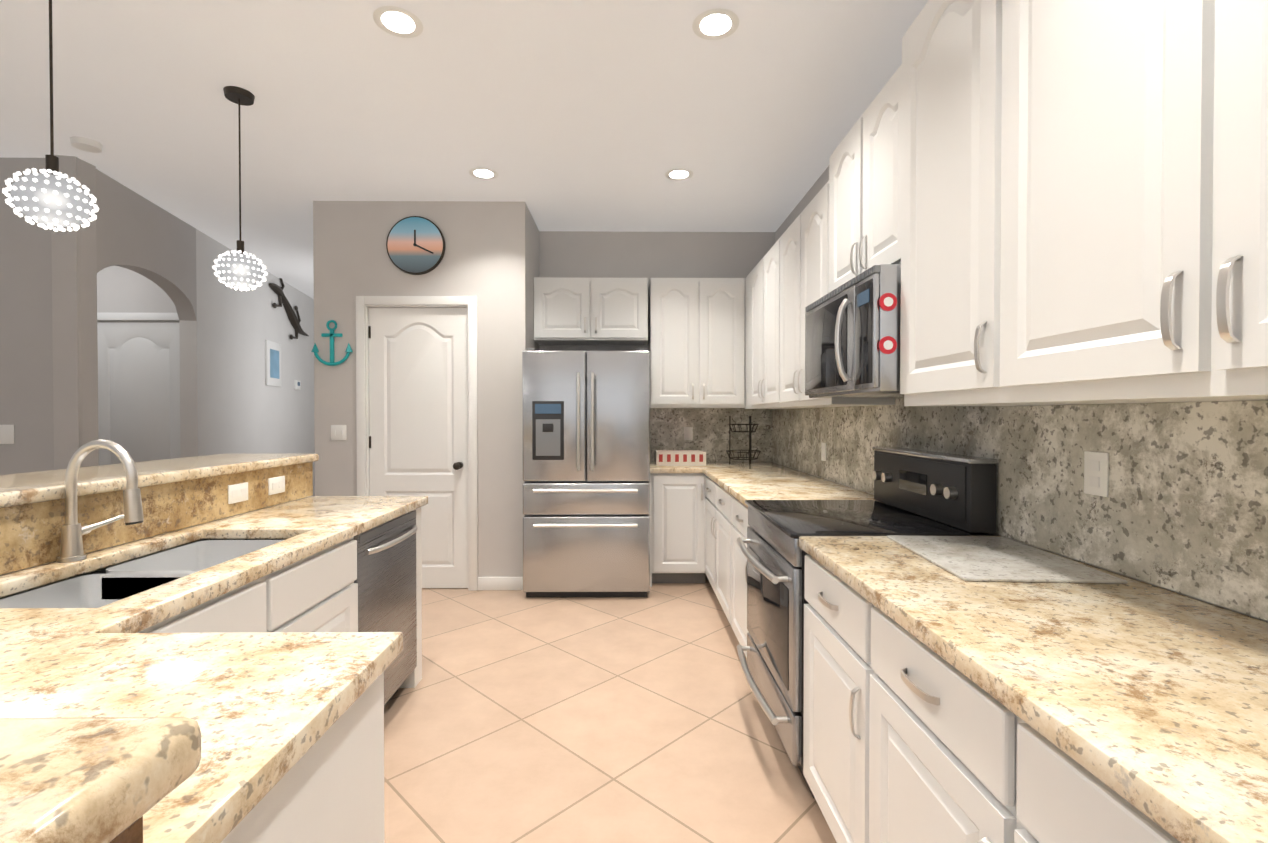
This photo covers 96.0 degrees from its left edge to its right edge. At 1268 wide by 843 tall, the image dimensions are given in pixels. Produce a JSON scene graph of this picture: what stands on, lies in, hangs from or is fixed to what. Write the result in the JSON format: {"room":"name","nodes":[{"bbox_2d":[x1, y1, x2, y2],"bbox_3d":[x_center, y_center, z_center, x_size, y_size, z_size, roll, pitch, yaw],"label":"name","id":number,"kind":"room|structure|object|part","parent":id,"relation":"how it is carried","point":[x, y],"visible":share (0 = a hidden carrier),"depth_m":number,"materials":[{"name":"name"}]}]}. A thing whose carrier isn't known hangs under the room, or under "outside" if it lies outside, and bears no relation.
{"room":"kitchen","nodes":[
{"label":"kitchen","id":0,"kind":"room"},
{"bbox_2d":[0,158,98,474],"bbox_3d":[-5.536,-0.180,3.605,4.148,2.920,0.120,0,1,-1],"label":"wall","id":1,"kind":"structure","parent":0,"point":[26,373],"depth_m":3.56,"materials":[{"name":"grey paint"}]},
{"bbox_2d":[0,425,14,443],"bbox_3d":[-3.929,0.080,3.562,0.120,0.120,0.006,0,1,-1],"label":"switch plate","id":2,"kind":"object","parent":1,"relation":"attached to","point":[6,434],"visible":1,"depth_m":3.56,"materials":[{"name":"white plastic"}]},
{"bbox_2d":[97,266,178,322],"bbox_3d":[-4.830,-0.197,5.062,1.830,2.920,0.120,0,1,-1],"label":"wall","id":3,"kind":"structure","parent":0,"point":[121,289],"depth_m":4.99,"materials":[{"name":"paint"}]},
{"bbox_2d":[97,313,178,319],"bbox_3d":[-4.377,0.156,5.002,0.915,2.215,0.018,0,1,-1],"label":"door frame","id":4,"kind":"structure","parent":3,"relation":"attached to","point":[137,316],"depth_m":4.98,"materials":[{"name":"white wood"}]},
{"bbox_2d":[97,322,180,465],"bbox_3d":[-4.370,0.192,5.059,0.780,2.130,0.035,0,1,-1],"label":"hall door","id":5,"kind":"structure","parent":3,"relation":"in","point":[138,392],"depth_m":5.04,"materials":[{"name":"white wood"}]},
{"bbox_2d":[51,155,314,496],"bbox_3d":[-4.064,-0.207,5.981,0.130,2.920,5.015,0,1,-13],"label":"wall block","id":6,"kind":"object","parent":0,"point":[231,402],"visible":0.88,"depth_m":4.96,"materials":[{"name":"paint"}]},
{"bbox_2d":[265,340,280,386],"bbox_3d":[-4.096,-0.653,6.486,0.026,0.500,0.400,0,1,-13],"label":"picture frame","id":7,"kind":"object","parent":6,"relation":"attached to","point":[272,363],"visible":1,"depth_m":6.43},
{"bbox_2d":[269,278,308,339],"bbox_3d":[-4.198,-1.383,6.989,0.285,0.755,1.218,0,1,-1],"label":"art","id":8,"kind":"object","parent":6,"relation":"attached to","point":[294,320],"visible":0.83,"depth_m":6.88,"materials":[{"name":"grey metal"}]},
{"bbox_2d":[294,380,300,389],"bbox_3d":[-4.256,-0.461,7.218,0.031,0.120,0.150,0,1,-13],"label":"thermostat","id":9,"kind":"object","parent":6,"relation":"attached to","point":[297,384],"visible":1,"depth_m":7.18,"materials":[{"name":"white plastic"}]},
{"bbox_2d":[313,201,332,495],"bbox_3d":[-2.358,-0.210,6.253,0.120,2.920,3.950,0,1,-1],"label":"wall","id":10,"kind":"structure","parent":0,"point":[323,292],"depth_m":4.28,"materials":[{"name":"paint"}]},
{"bbox_2d":[329,201,532,576],"bbox_3d":[-1.548,-0.189,4.347,1.460,2.920,0.120,0,1,-1],"label":"wall","id":11,"kind":"structure","parent":0,"point":[490,260],"depth_m":4.28,"materials":[{"name":"paint"}]},
{"bbox_2d":[311,320,352,365],"bbox_3d":[-2.257,-0.587,4.263,0.310,0.343,0.060,0,1,-1],"label":"art","id":12,"kind":"object","parent":11,"relation":"attached to","point":[332,335],"visible":1,"depth_m":4.25,"materials":[{"name":"teal paint"}]},
{"bbox_2d":[331,425,346,439],"bbox_3d":[-2.215,0.085,4.277,0.115,0.115,0.012,0,1,-1],"label":"switch plate","id":13,"kind":"object","parent":11,"relation":"attached to","point":[338,432],"visible":1,"depth_m":4.28,"materials":[{"name":"white plastic"}]},
{"bbox_2d":[386,216,444,274],"bbox_3d":[-1.627,-1.313,4.253,0.430,0.430,0.039,0,1,-1],"label":"clock","id":14,"kind":"object","parent":11,"relation":"attached to","point":[415,245],"visible":0.94,"depth_m":4.24,"materials":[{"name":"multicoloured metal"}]},
{"bbox_2d":[356,296,477,590],"bbox_3d":[-1.628,0.166,4.341,0.900,2.210,0.138,0,1,-1],"label":"door frame","id":15,"kind":"structure","parent":11,"relation":"attached to","point":[364,304],"depth_m":4.27,"materials":[{"name":"white wood"}]},
{"bbox_2d":[368,308,467,587],"bbox_3d":[-1.628,0.203,4.286,0.746,2.125,0.139,0,1,-1],"label":"pantry door","id":16,"kind":"structure","parent":11,"relation":"in","point":[418,438],"depth_m":4.32,"materials":[{"name":"white wood"}]},
{"bbox_2d":[478,577,522,589],"bbox_3d":[-1.605,1.222,4.295,1.585,0.100,0.014,0,1,-1],"label":"baseboard","id":17,"kind":"structure","parent":11,"relation":"attached to","point":[500,583],"depth_m":4.29,"materials":[{"name":"white wood"}]},
{"bbox_2d":[0,0,928,298],"bbox_3d":[-3.055,-1.675,3.104,9.100,0.080,11.600,0,1,-1],"label":"ceiling","id":18,"kind":"structure","parent":0,"point":[580,114],"depth_m":2.93,"materials":[{"name":"paint"}]},
{"bbox_2d":[2,0,98,231],"bbox_3d":[-1.952,-1.133,1.912,0.229,0.976,0.227,0,1,-1],"label":"pendant light","id":19,"kind":"object","parent":18,"relation":"hanging from","point":[50,196],"visible":1,"depth_m":1.88,"materials":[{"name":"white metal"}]},
{"bbox_2d":[70,136,102,152],"bbox_3d":[-3.207,-1.620,3.343,0.140,0.034,0.140,0,1,-1],"label":"smoke detector","id":20,"kind":"object","parent":18,"relation":"attached to","point":[86,144],"visible":1,"depth_m":3.32,"materials":[{"name":"white plastic"}]},
{"bbox_2d":[212,86,267,290],"bbox_3d":[-1.962,-1.143,2.842,0.229,0.976,0.227,0,1,-1],"label":"pendant light","id":21,"kind":"object","parent":18,"relation":"hanging from","point":[241,269],"visible":1,"depth_m":2.81,"materials":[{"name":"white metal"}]},
{"bbox_2d":[373,6,422,37],"bbox_3d":[-0.957,-1.622,2.317,0.190,0.008,0.190,0,1,-1],"label":"recessed light","id":22,"kind":"object","parent":18,"relation":"in","point":[398,21],"visible":1,"depth_m":2.31,"materials":[{"name":"white"}]},
{"bbox_2d":[469,167,497,179],"bbox_3d":[-0.992,-1.638,3.766,0.190,0.008,0.190,0,1,-1],"label":"recessed light","id":23,"kind":"object","parent":18,"relation":"in","point":[484,173],"visible":1,"depth_m":3.76,"materials":[{"name":"white"}]},
{"bbox_2d":[665,168,692,179],"bbox_3d":[0.298,-1.638,3.780,0.190,0.008,0.190,0,1,-1],"label":"recessed light","id":24,"kind":"object","parent":18,"relation":"in","point":[679,174],"visible":1,"depth_m":3.77,"materials":[{"name":"white"}]},
{"bbox_2d":[692,8,738,39],"bbox_3d":[0.334,-1.622,2.330,0.190,0.008,0.190,0,1,-1],"label":"recessed light","id":25,"kind":"object","parent":18,"relation":"in","point":[715,24],"visible":1,"depth_m":2.33,"materials":[{"name":"white"}]},
{"bbox_2d":[529,211,539,350],"bbox_3d":[-0.892,-0.194,4.784,0.140,2.920,0.680,0,1,-1],"label":"wall","id":26,"kind":"structure","parent":0,"point":[533,230],"depth_m":4.66,"materials":[{"name":"paint"}]},
{"bbox_2d":[384,574,836,842],"bbox_3d":[-3.055,1.315,3.138,9.100,0.060,11.600,0,1,-1],"label":"floor","id":27,"kind":"structure","parent":0,"point":[515,716],"depth_m":2.37,"materials":[{"name":"tile"}]},
{"bbox_2d":[0,462,312,842],"bbox_3d":[-1.042,0.761,1.555,1.452,1.084,2.675,0,1,-1],"label":"backsplash","id":28,"kind":"structure","parent":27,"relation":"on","point":[30,535],"depth_m":1.83,"materials":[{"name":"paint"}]},
{"bbox_2d":[0,453,318,842],"bbox_3d":[-1.179,0.199,1.400,1.775,0.040,3.030,0,1,-1],"label":"bar countertop","id":29,"kind":"structure","parent":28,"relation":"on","point":[89,780],"depth_m":0.34,"materials":[{"name":"stone"}]},
{"bbox_2d":[228,482,247,503],"bbox_3d":[-1.612,0.291,2.326,0.008,0.075,0.116,0,1,-1],"label":"outlet","id":30,"kind":"object","parent":28,"relation":"attached to","point":[237,493],"visible":1,"depth_m":2.32,"materials":[{"name":"white plastic"}]},
{"bbox_2d":[268,476,284,494],"bbox_3d":[-1.615,0.289,2.581,0.008,0.075,0.116,0,1,-1],"label":"outlet","id":31,"kind":"object","parent":28,"relation":"attached to","point":[276,485],"visible":1,"depth_m":2.57,"materials":[{"name":"white plastic"}]},
{"bbox_2d":[137,507,421,842],"bbox_3d":[-1.029,0.866,1.614,1.120,0.872,2.480,0,1,-1],"label":"base cabinet","id":32,"kind":"object","parent":27,"relation":"on","point":[328,787],"visible":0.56,"depth_m":1.03,"materials":[{"name":"grey wood"}]},
{"bbox_2d":[0,496,427,842],"bbox_3d":[-1.024,0.408,1.609,1.170,0.040,2.520,0,1,-1],"label":"countertop","id":33,"kind":"structure","parent":32,"relation":"on","point":[266,711],"depth_m":0.93,"materials":[{"name":"stone"}]},
{"bbox_2d":[57,439,143,562],"bbox_3d":[-1.492,0.218,1.657,0.224,0.338,0.182,0,1,-1],"label":"faucet","id":34,"kind":"object","parent":33,"relation":"on","point":[73,532],"visible":1,"depth_m":1.59,"materials":[{"name":"silver metal"}]},
{"bbox_2d":[0,540,282,607],"bbox_3d":[-1.339,0.529,1.627,0.396,0.200,0.836,0,1,-1],"label":"sink","id":35,"kind":"object","parent":33,"relation":"in","point":[121,581],"visible":0.08,"depth_m":1.61,"materials":[{"name":"white ceramic"}]},
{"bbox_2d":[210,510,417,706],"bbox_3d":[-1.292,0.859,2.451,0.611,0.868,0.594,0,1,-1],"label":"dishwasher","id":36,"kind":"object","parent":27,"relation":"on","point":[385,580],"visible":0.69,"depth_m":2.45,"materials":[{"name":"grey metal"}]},
{"bbox_2d":[522,348,649,596],"bbox_3d":[-0.346,0.371,4.462,0.915,1.798,0.907,0,1,-1],"label":"fridge","id":37,"kind":"object","parent":27,"relation":"on","point":[586,463],"visible":1,"depth_m":4.08,"materials":[{"name":"silver metal"}]},
{"bbox_2d":[650,462,701,586],"bbox_3d":[0.334,0.810,4.687,0.450,0.914,0.638,0,1,-1],"label":"base cabinet","id":38,"kind":"object","parent":27,"relation":"on","point":[675,491],"depth_m":4.38,"materials":[{"name":"grey wood"}]},
{"bbox_3d":[0.304,0.374,4.668,0.390,0.040,0.610,0,1,-1],"label":"top of the run of cabinet","id":39,"kind":"part","parent":38,"relation":"part of","materials":[{"name":"beige stone"}]},
{"bbox_2d":[702,473,713,589],"bbox_3d":[0.894,0.837,4.120,0.698,0.872,0.568,0,1,-1],"label":"base cabinet","id":40,"kind":"object","parent":27,"relation":"on","point":[708,497],"depth_m":4.22,"materials":[{"name":"grey wood"}]},
{"bbox_2d":[714,482,729,614],"bbox_3d":[0.900,0.844,3.551,0.698,0.872,0.570,0,1,-1],"label":"base cabinet","id":41,"kind":"object","parent":27,"relation":"on","point":[720,511],"depth_m":3.64,"materials":[{"name":"grey wood"}]},
{"bbox_2d":[726,494,748,657],"bbox_3d":[0.906,0.850,2.981,0.698,0.872,0.570,0,1,-1],"label":"base cabinet","id":42,"kind":"object","parent":27,"relation":"on","point":[736,585],"depth_m":3.10,"materials":[{"name":"grey wood"}]},
{"bbox_2d":[803,555,857,842],"bbox_3d":[0.920,0.865,1.667,0.698,0.872,0.520,0,1,-1],"label":"base cabinet","id":43,"kind":"object","parent":27,"relation":"on","point":[830,748],"depth_m":1.65,"materials":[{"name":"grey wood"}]},
{"bbox_2d":[737,447,997,797],"bbox_3d":[0.841,0.708,2.311,0.770,1.172,0.764,0,1,-1],"label":"range","id":44,"kind":"object","parent":27,"relation":"on","point":[917,492],"visible":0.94,"depth_m":2.12,"materials":[{"name":"grey metal"}]},
{"bbox_2d":[858,593,993,842],"bbox_3d":[0.926,0.871,1.147,0.698,0.872,0.520,0,1,-1],"label":"base cabinet","id":45,"kind":"object","parent":27,"relation":"on","point":[967,760],"depth_m":1.17,"materials":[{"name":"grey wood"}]},
{"bbox_2d":[994,698,1180,842],"bbox_3d":[0.931,0.877,0.627,0.698,0.872,0.520,0,1,-1],"label":"base cabinet","id":46,"kind":"object","parent":27,"relation":"on","point":[1042,794],"depth_m":0.80,"materials":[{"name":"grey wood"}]},
{"bbox_2d":[539,231,774,462],"bbox_3d":[0.205,-0.197,5.065,2.060,2.920,0.140,0,1,-1],"label":"wall","id":47,"kind":"structure","parent":0,"point":[586,254],"depth_m":4.98,"materials":[{"name":"paint"}]},
{"bbox_2d":[534,277,593,344],"bbox_3d":[-0.585,-0.919,4.803,0.464,0.510,0.348,0,1,-1],"label":"upper cabinet","id":48,"kind":"object","parent":47,"relation":"attached to","point":[561,305],"depth_m":4.63,"materials":[{"name":"white wood"}]},
{"bbox_2d":[594,278,649,344],"bbox_3d":[-0.121,-0.919,4.808,0.464,0.510,0.348,0,1,-1],"label":"upper cabinet","id":49,"kind":"object","parent":47,"relation":"attached to","point":[620,304],"depth_m":4.64,"materials":[{"name":"white wood"}]},
{"bbox_2d":[646,278,701,407],"bbox_3d":[0.328,-0.644,4.816,0.386,1.060,0.348,0,1,-1],"label":"upper cabinet","id":50,"kind":"object","parent":47,"relation":"attached to","point":[675,346],"depth_m":4.64,"materials":[{"name":"white wood"}]},
{"bbox_2d":[702,278,745,407],"bbox_3d":[0.714,-0.644,4.820,0.387,1.060,0.348,0,1,-1],"label":"upper cabinet","id":51,"kind":"object","parent":47,"relation":"attached to","point":[723,299],"depth_m":4.65,"materials":[{"name":"white wood"}]},
{"bbox_2d":[821,442,825,460],"bbox_3d":[1.215,0.194,3.660,0.008,0.116,0.076,0,1,-1],"label":"electrical outlet","id":52,"kind":"object","parent":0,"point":[823,451],"visible":1,"depth_m":3.65,"materials":[{"name":"white plastic"}]},
{"bbox_2d":[775,166,1267,621],"bbox_3d":[1.345,-0.154,1.257,0.140,2.920,7.780,0,1,-1],"label":"wall","id":53,"kind":"structure","parent":0,"point":[813,191],"depth_m":3.88,"materials":[{"name":"paint"}]},
{"bbox_2d":[650,408,665,461],"bbox_3d":[0.695,0.121,3.843,1.100,0.484,2.318,0,1,-1],"label":"backsplash","id":54,"kind":"structure","parent":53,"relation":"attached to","point":[657,416],"depth_m":4.97,"materials":[{"name":"stone"}]},
{"bbox_2d":[684,427,692,439],"bbox_3d":[0.473,0.107,4.968,0.075,0.115,0.006,0,1,-1],"label":"electrical outlet","id":55,"kind":"object","parent":54,"relation":"attached to","point":[688,433],"visible":1,"depth_m":4.97,"materials":[{"name":"white plastic"}]},
{"bbox_2d":[666,408,677,449],"bbox_3d":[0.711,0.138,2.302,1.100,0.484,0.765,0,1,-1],"label":"backsplash","id":56,"kind":"structure","parent":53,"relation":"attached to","point":[671,413],"depth_m":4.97,"materials":[{"name":"stone"}]},
{"bbox_2d":[746,259,761,408],"bbox_3d":[1.068,-0.632,4.175,0.347,1.070,0.427,0,1,-1],"label":"upper cabinet","id":57,"kind":"object","parent":53,"relation":"attached to","point":[753,279],"depth_m":4.26,"materials":[{"name":"white wood"}]},
{"bbox_2d":[762,240,796,408],"bbox_3d":[1.073,-0.627,3.749,0.347,1.070,0.426,0,1,-1],"label":"upper cabinet","id":58,"kind":"object","parent":53,"relation":"attached to","point":[769,261],"depth_m":3.78,"materials":[{"name":"white wood"}]},
{"bbox_2d":[778,217,797,407],"bbox_3d":[1.077,-0.622,3.322,0.347,1.070,0.428,0,1,-1],"label":"upper cabinet","id":59,"kind":"object","parent":53,"relation":"attached to","point":[788,242],"depth_m":3.35,"materials":[{"name":"white wood"}]},
{"bbox_2d":[698,462,882,506],"bbox_3d":[0.863,0.383,3.835,0.710,0.040,2.288,0,1,-1],"label":"countertop","id":60,"kind":"structure","parent":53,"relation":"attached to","point":[759,480],"depth_m":3.39,"materials":[{"name":"stone"}]},
{"bbox_2d":[655,450,705,465],"bbox_3d":[0.379,0.298,4.692,0.400,0.110,0.222,0,1,-1],"label":"spice rack","id":61,"kind":"object","parent":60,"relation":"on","point":[680,457],"visible":1,"depth_m":4.58,"materials":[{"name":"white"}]},
{"bbox_2d":[726,416,760,465],"bbox_3d":[0.899,0.153,4.687,0.288,0.400,0.288,0,1,-1],"label":"wire rack","id":62,"kind":"object","parent":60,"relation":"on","point":[749,452],"visible":1,"depth_m":4.68,"materials":[{"name":"grey metal"}]},
{"bbox_2d":[826,120,857,293],"bbox_3d":[1.086,-0.898,2.485,0.347,0.720,0.383,0,1,-1],"label":"upper cabinet","id":63,"kind":"object","parent":53,"relation":"attached to","point":[842,185],"depth_m":2.50,"materials":[{"name":"white wood"}]},
{"bbox_2d":[798,184,893,407],"bbox_3d":[1.082,-0.617,2.895,0.347,1.070,0.427,0,1,-1],"label":"upper cabinet","id":64,"kind":"object","parent":53,"relation":"attached to","point":[812,220],"depth_m":2.93,"materials":[{"name":"white wood"}]},
{"bbox_2d":[858,74,893,274],"bbox_3d":[1.090,-0.894,2.103,0.347,0.720,0.383,0,1,-1],"label":"upper cabinet","id":65,"kind":"object","parent":53,"relation":"attached to","point":[876,124],"depth_m":2.15,"materials":[{"name":"white wood"}]},
{"bbox_2d":[805,264,903,397],"bbox_3d":[1.000,-0.320,2.296,0.504,0.428,0.765,0,1,-1],"label":"microwave","id":66,"kind":"object","parent":65,"relation":"attached to","point":[852,338],"visible":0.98,"depth_m":2.07,"materials":[{"name":"silver metal"}]},
{"bbox_2d":[894,0,989,405],"bbox_3d":[1.080,-0.674,1.656,0.377,1.250,0.510,0,1,-1],"label":"upper cabinet","id":67,"kind":"object","parent":53,"relation":"attached to","point":[942,80],"depth_m":1.65,"materials":[{"name":"white wood"}]},
{"bbox_2d":[678,398,1267,620],"bbox_3d":[0.732,0.160,0.352,1.100,0.484,3.135,0,1,-1],"label":"backsplash","id":68,"kind":"structure","parent":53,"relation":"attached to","point":[1182,508],"depth_m":1.51,"materials":[{"name":"stone"}]},
{"bbox_2d":[1084,451,1108,496],"bbox_3d":[1.237,0.140,1.530,0.008,0.116,0.076,0,1,-1],"label":"electrical outlet","id":69,"kind":"object","parent":68,"relation":"attached to","point":[1096,473],"visible":1,"depth_m":1.52,"materials":[{"name":"white plastic"}]},
{"bbox_2d":[799,536,1267,842],"bbox_3d":[0.912,0.422,0.356,0.685,0.040,3.133,0,1,-1],"label":"countertop","id":70,"kind":"structure","parent":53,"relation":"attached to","point":[1149,701],"depth_m":0.92,"materials":[{"name":"stone"}]},
{"bbox_2d":[887,535,1127,583],"bbox_3d":[1.011,0.383,1.630,0.380,0.008,0.500,0,1,3],"label":"cutting board","id":71,"kind":"object","parent":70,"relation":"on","point":[985,558],"visible":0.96,"depth_m":1.55,"materials":[{"name":"clear glass"}]},
{"bbox_2d":[986,0,1189,405],"bbox_3d":[1.085,-0.668,1.146,0.377,1.250,0.510,0,1,-1],"label":"upper cabinet","id":72,"kind":"object","parent":53,"relation":"attached to","point":[1052,194],"depth_m":1.13,"materials":[{"name":"white wood"}]},
{"bbox_2d":[1186,0,1267,401],"bbox_3d":[1.090,-0.662,0.636,0.377,1.250,0.510,0,1,-1],"label":"upper cabinet","id":73,"kind":"object","parent":53,"relation":"attached to","point":[1229,38],"depth_m":0.86,"materials":[{"name":"white wood"}]}
]}

